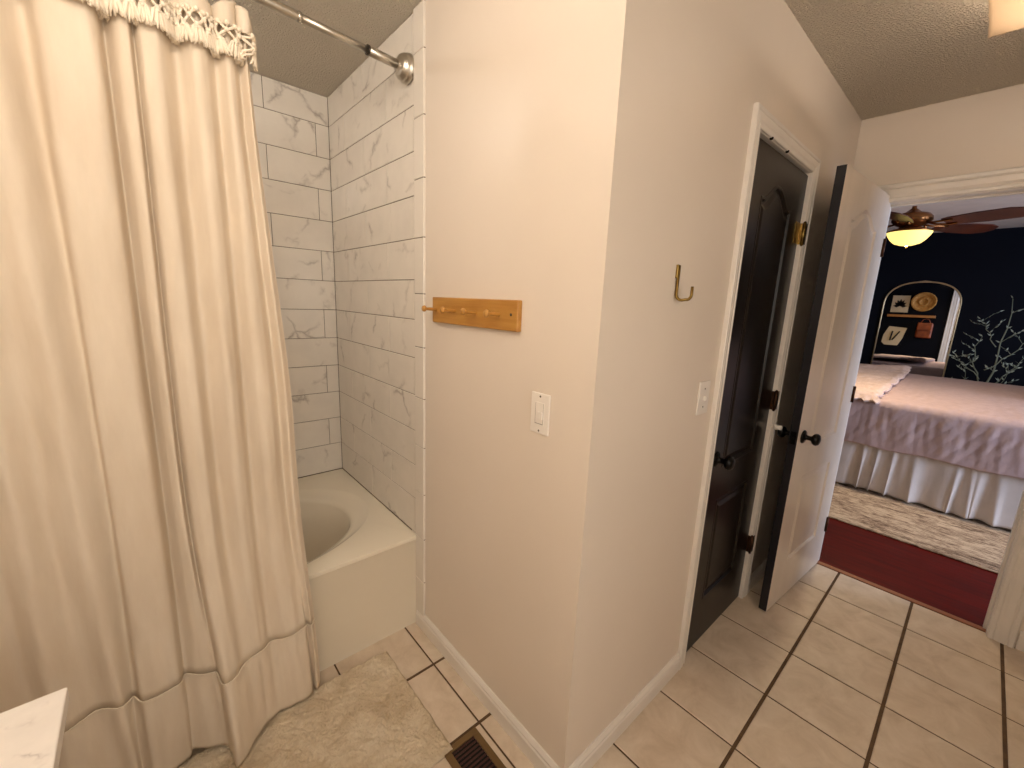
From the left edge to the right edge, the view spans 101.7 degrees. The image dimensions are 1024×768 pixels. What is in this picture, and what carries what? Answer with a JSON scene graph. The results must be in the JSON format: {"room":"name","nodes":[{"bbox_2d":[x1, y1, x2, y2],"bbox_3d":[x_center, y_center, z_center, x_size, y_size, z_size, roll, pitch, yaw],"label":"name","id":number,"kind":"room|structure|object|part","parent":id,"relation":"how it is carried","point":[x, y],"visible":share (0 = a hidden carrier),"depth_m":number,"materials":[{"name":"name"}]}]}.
{"room":"bathroom","nodes":[
{"label":"bathroom","id":0,"kind":"room"},
{"bbox_2d":[250,72,342,477],"bbox_3d":[-1.558,-0.203,1.932,1.621,2.440,0.108,-7,15,-41],"label":"wall","id":1,"kind":"structure","parent":0,"point":[292,122],"depth_m":2.17,"materials":[{"name":"white tile"}]},
{"bbox_2d":[328,0,656,767],"bbox_3d":[-0.354,-0.113,1.733,0.110,2.440,1.816,-7,15,-41],"label":"wall","id":2,"kind":"structure","parent":0,"point":[536,110],"depth_m":1.28,"materials":[{"name":"beige paint"}]},
{"bbox_2d":[413,0,425,615],"bbox_3d":[-0.337,-0.102,1.684,0.088,2.440,0.071,-7,15,-41],"label":"trim","id":3,"kind":"structure","parent":2,"relation":"attached to","point":[419,12],"depth_m":1.58,"materials":[{"name":"white tile"}]},
{"bbox_2d":[421,297,521,331],"bbox_3d":[-0.152,-0.231,1.342,0.073,0.090,0.466,-7,15,-41],"label":"peg rail","id":4,"kind":"object","parent":2,"relation":"attached to","point":[498,314],"visible":1,"depth_m":1.31,"materials":[{"name":"brown wood"}]},
{"bbox_2d":[530,391,550,436],"bbox_3d":[0.077,0.083,1.172,0.012,0.117,0.072,-7,15,-41],"label":"light switch","id":5,"kind":"object","parent":2,"relation":"attached to","point":[540,403],"visible":1,"depth_m":1.17,"materials":[{"name":"white plastic"}]},
{"bbox_3d":[0.077,0.083,1.172,0.002,0.065,0.035,-7,15,-41],"label":"frame","id":6,"kind":"part","parent":5,"relation":"part of","materials":[{"name":"white plastic"}]},
{"bbox_2d":[416,610,679,767],"bbox_3d":[0.124,1.098,1.803,0.711,0.078,0.897,-7,15,-41],"label":"baseboard","id":7,"kind":"structure","parent":2,"relation":"attached to","point":[522,738],"depth_m":1.49,"materials":[{"name":"white paint"}]},
{"bbox_2d":[190,517,1023,767],"bbox_3d":[2.306,1.162,2.349,7.904,0.080,5.400,-7,15,-41],"label":"floor","id":8,"kind":"structure","parent":0,"point":[840,671],"depth_m":1.68,"materials":[{"name":"beige tile"}]},
{"bbox_2d":[177,651,452,767],"bbox_3d":[-0.649,1.190,1.305,0.779,0.026,0.507,-7,15,-41],"label":"bath mat","id":9,"kind":"object","parent":8,"relation":"on","point":[369,715],"visible":0.96,"depth_m":1.40,"materials":[{"name":"fabric"}]},
{"bbox_2d":[298,469,415,671],"bbox_3d":[-1.297,0.875,1.717,1.518,0.434,0.921,-7,15,-41],"label":"bathtub","id":10,"kind":"object","parent":8,"relation":"on","point":[361,557],"visible":0.33,"depth_m":1.79,"materials":[{"name":"white ceramic"}]},
{"bbox_2d":[445,727,505,767],"bbox_3d":[-0.078,1.227,1.295,0.133,0.006,0.305,-7,15,-41],"label":"floor vent","id":11,"kind":"object","parent":8,"relation":"in","point":[471,750],"visible":1,"depth_m":1.36,"materials":[{"name":"brown metal"}]},
{"bbox_2d":[817,561,985,631],"bbox_3d":[2.056,1.127,2.259,0.032,0.005,0.700,-7,15,-41],"label":"threshold","id":12,"kind":"object","parent":8,"relation":"on","point":[818,562],"visible":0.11,"depth_m":2.21,"materials":[{"name":"brown wood"}]},
{"bbox_2d":[828,482,1010,573],"bbox_3d":[3.728,0.960,3.444,2.600,0.008,3.000,-7,15,-41],"label":"area rug","id":13,"kind":"object","parent":8,"relation":"on","point":[975,542],"visible":0.2,"depth_m":2.98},
{"bbox_2d":[835,441,1023,529],"bbox_3d":[4.018,0.534,3.760,2.027,0.717,2.193,-7,15,-41],"label":"bed","id":14,"kind":"object","parent":13,"relation":"on","point":[967,493],"visible":0.26,"depth_m":3.21,"materials":[{"name":"white fabric"}]},
{"bbox_2d":[844,373,1023,478],"bbox_3d":[4.040,0.281,3.722,2.011,0.457,2.092,-7,15,-41],"label":"bedspread","id":15,"kind":"object","parent":14,"relation":"on","point":[976,425],"visible":0.66,"depth_m":3.25,"materials":[{"name":"fabric"}]},
{"bbox_2d":[854,364,910,403],"bbox_3d":[3.449,-0.065,4.181,1.825,0.198,0.654,-7,15,-41],"label":"throw blanket","id":16,"kind":"object","parent":15,"relation":"on","point":[872,381],"visible":0.55,"depth_m":3.99,"materials":[{"name":"white fabric"}]},
{"bbox_3d":[-0.261,1.099,-0.177,0.556,0.815,1.965,-7,15,-41],"label":"vanity cabinet","id":17,"kind":"object","parent":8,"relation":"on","visible":0},
{"bbox_2d":[0,687,69,767],"bbox_3d":[-0.249,0.686,-0.255,0.553,0.024,1.997,-7,15,-41],"label":"countertop","id":18,"kind":"structure","parent":17,"relation":"on","point":[32,732],"depth_m":0.58,"materials":[{"name":"white stone"}]},
{"bbox_2d":[207,0,1023,235],"bbox_3d":[2.410,-1.308,1.859,7.904,0.080,5.400,-7,15,-41],"label":"ceiling","id":19,"kind":"structure","parent":0,"point":[886,57],"depth_m":1.59,"materials":[{"name":"beige paint"}]},
{"bbox_2d":[886,206,1023,247],"bbox_3d":[3.014,-1.270,3.163,1.223,0.452,1.252,-7,15,-41],"label":"ceiling fan","id":20,"kind":"object","parent":19,"relation":"hanging from","point":[910,232],"visible":0.83,"depth_m":3.10,"materials":[{"name":"brown metal"}]},
{"bbox_3d":[2.713,-1.178,2.940,0.462,0.047,0.167,-7,15,-41],"label":"blade","id":21,"kind":"part","parent":20,"relation":"part of","materials":[{"name":"brown wood"}]},
{"bbox_3d":[3.053,-1.117,3.213,0.268,0.097,0.268,-7,15,-41],"label":"lamp shade","id":22,"kind":"part","parent":20,"relation":"part of","materials":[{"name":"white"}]},
{"bbox_3d":[3.486,-1.198,3.207,0.460,0.047,0.156,2,11,-2],"label":"blade","id":23,"kind":"part","parent":20,"relation":"part of","materials":[{"name":"brown wood"}]},
{"bbox_3d":[3.198,-1.129,2.797,0.156,0.047,0.460,-2,12,-19],"label":"blade","id":24,"kind":"part","parent":20,"relation":"part of","materials":[{"name":"brown wood"}]},
{"bbox_2d":[988,0,1023,37],"bbox_3d":[1.506,-1.081,1.089,0.344,0.140,0.344,-7,15,-41],"label":"ceiling light","id":25,"kind":"object","parent":19,"relation":"attached to","point":[1005,16],"visible":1,"depth_m":1.22,"materials":[{"name":"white glass"}]},
{"bbox_2d":[587,0,861,746],"bbox_3d":[0.975,-0.066,1.776,1.934,2.440,0.110,-7,15,-41],"label":"wall","id":26,"kind":"structure","parent":0,"point":[712,60],"depth_m":1.29,"materials":[{"name":"beige paint"}]},
{"bbox_2d":[675,265,693,301],"bbox_3d":[0.486,-0.284,1.174,0.054,0.102,0.011,11,14,36],"label":"wall hook","id":27,"kind":"object","parent":26,"relation":"attached to","point":[678,267],"visible":1,"depth_m":1.18,"materials":[{"name":"gold metal"}]},
{"bbox_2d":[695,380,710,414],"bbox_3d":[0.664,0.048,1.435,0.078,0.116,0.017,-7,15,-41],"label":"light switch","id":28,"kind":"object","parent":26,"relation":"attached to","point":[704,387],"visible":1,"depth_m":1.43,"materials":[{"name":"white plastic"}]},
{"bbox_2d":[686,138,807,651],"bbox_3d":[1.012,0.139,1.769,0.640,2.028,0.105,-7,15,-41],"label":"door","id":29,"kind":"structure","parent":26,"relation":"in","point":[774,231],"depth_m":1.75,"materials":[{"name":"brown paint"}]},
{"bbox_3d":[0.824,0.302,1.614,0.064,0.064,0.068,-7,15,-41],"label":"knob","id":30,"kind":"part","parent":29,"relation":"part of","materials":[{"name":"black metal"}]},
{"bbox_2d":[678,102,820,669],"bbox_3d":[0.963,0.100,1.796,0.730,2.106,0.132,-7,15,-41],"label":"door frame","id":31,"kind":"structure","parent":26,"relation":"attached to","point":[762,120],"depth_m":1.61,"materials":[{"name":"white paint"}]},
{"bbox_2d":[747,558,766,593],"bbox_3d":[1.484,1.043,2.369,0.613,0.078,0.074,-7,15,-41],"label":"baseboard","id":32,"kind":"structure","parent":26,"relation":"attached to","point":[759,572],"depth_m":2.27,"materials":[{"name":"white paint"}]},
{"bbox_2d":[773,424,782,429],"bbox_3d":[1.267,0.206,1.983,0.026,0.026,0.035,-7,15,-41],"label":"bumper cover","id":33,"kind":"object","parent":26,"relation":"attached to","point":[776,426],"visible":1,"depth_m":1.98,"materials":[{"name":"white plastic"}]},
{"bbox_2d":[853,84,1023,646],"bbox_3d":[2.326,-0.014,1.799,0.116,2.440,1.874,-7,15,-41],"label":"wall","id":34,"kind":"structure","parent":0,"point":[982,132],"depth_m":1.92,"materials":[{"name":"beige paint"}]},
{"bbox_2d":[758,164,890,610],"bbox_3d":[1.558,0.087,2.105,0.728,2.045,0.172,-7,15,-41],"label":"door","id":35,"kind":"structure","parent":34,"relation":"in","point":[854,243],"depth_m":2.00,"materials":[{"name":"white paint"}]},
{"bbox_3d":[1.302,0.231,1.978,0.064,0.064,0.071,-7,15,-41],"label":"knob","id":36,"kind":"part","parent":35,"relation":"part of","materials":[{"name":"black metal"}]},
{"bbox_3d":[1.280,0.246,1.899,0.009,0.060,0.024,-7,15,-41],"label":"latch plate","id":37,"kind":"part","parent":35,"relation":"part of","materials":[{"name":"black metal"}]},
{"bbox_3d":[1.367,0.249,1.902,0.064,0.064,0.071,-7,15,-41],"label":"knob","id":38,"kind":"part","parent":35,"relation":"part of","materials":[{"name":"black metal"}]},
{"bbox_2d":[818,166,1023,647],"bbox_3d":[2.104,0.096,2.059,0.145,2.105,0.860,-7,15,-41],"label":"door frame","id":39,"kind":"structure","parent":34,"relation":"attached to","point":[1008,615],"depth_m":1.91,"materials":[{"name":"white paint"}]},
{"bbox_2d":[1015,631,1023,651],"bbox_3d":[2.576,1.235,1.599,0.014,0.090,0.820,-7,15,-41],"label":"baseboard","id":40,"kind":"structure","parent":34,"relation":"attached to","point":[1020,642],"depth_m":1.89,"materials":[{"name":"white paint"}]},
{"bbox_2d":[860,227,1023,385],"bbox_3d":[5.289,-0.456,4.651,0.100,2.440,5.400,-7,15,-41],"label":"wall","id":41,"kind":"structure","parent":0,"point":[987,268],"depth_m":4.65,"materials":[{"name":"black paint"}]},
{"bbox_2d":[870,280,961,376],"bbox_3d":[4.830,-0.307,5.084,0.026,1.860,0.680,-7,15,-41],"label":"arched mirror","id":42,"kind":"object","parent":41,"relation":"attached to","point":[918,320],"visible":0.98,"depth_m":4.99,"materials":[{"name":"clear glass"}]},
{"bbox_2d":[949,295,1023,383],"bbox_3d":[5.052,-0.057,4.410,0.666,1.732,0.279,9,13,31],"label":"wall decal","id":43,"kind":"object","parent":41,"relation":"attached to","point":[973,350],"visible":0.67,"depth_m":4.36,"materials":[{"name":"white"}]},
{"bbox_3d":[-0.995,0.199,0.026,0.100,2.440,3.780,-7,15,-41],"label":"wall","id":44,"kind":"structure","parent":0,"visible":0},
{"bbox_2d":[253,0,413,84],"bbox_3d":[-0.908,-1.056,0.975,0.097,0.098,1.518,13,15,43],"label":"shower rod","id":45,"kind":"object","parent":44,"relation":"attached to","point":[403,65],"visible":1,"depth_m":1.36,"materials":[{"name":"silver metal"}]},
{"bbox_2d":[0,0,319,767],"bbox_3d":[-1.061,0.107,0.975,1.088,2.193,0.224,-7,15,-41],"label":"shower curtain","id":46,"kind":"object","parent":45,"relation":"hanging from","point":[154,570],"visible":1,"depth_m":1.09,"materials":[{"name":"beige fabric"}]}
]}

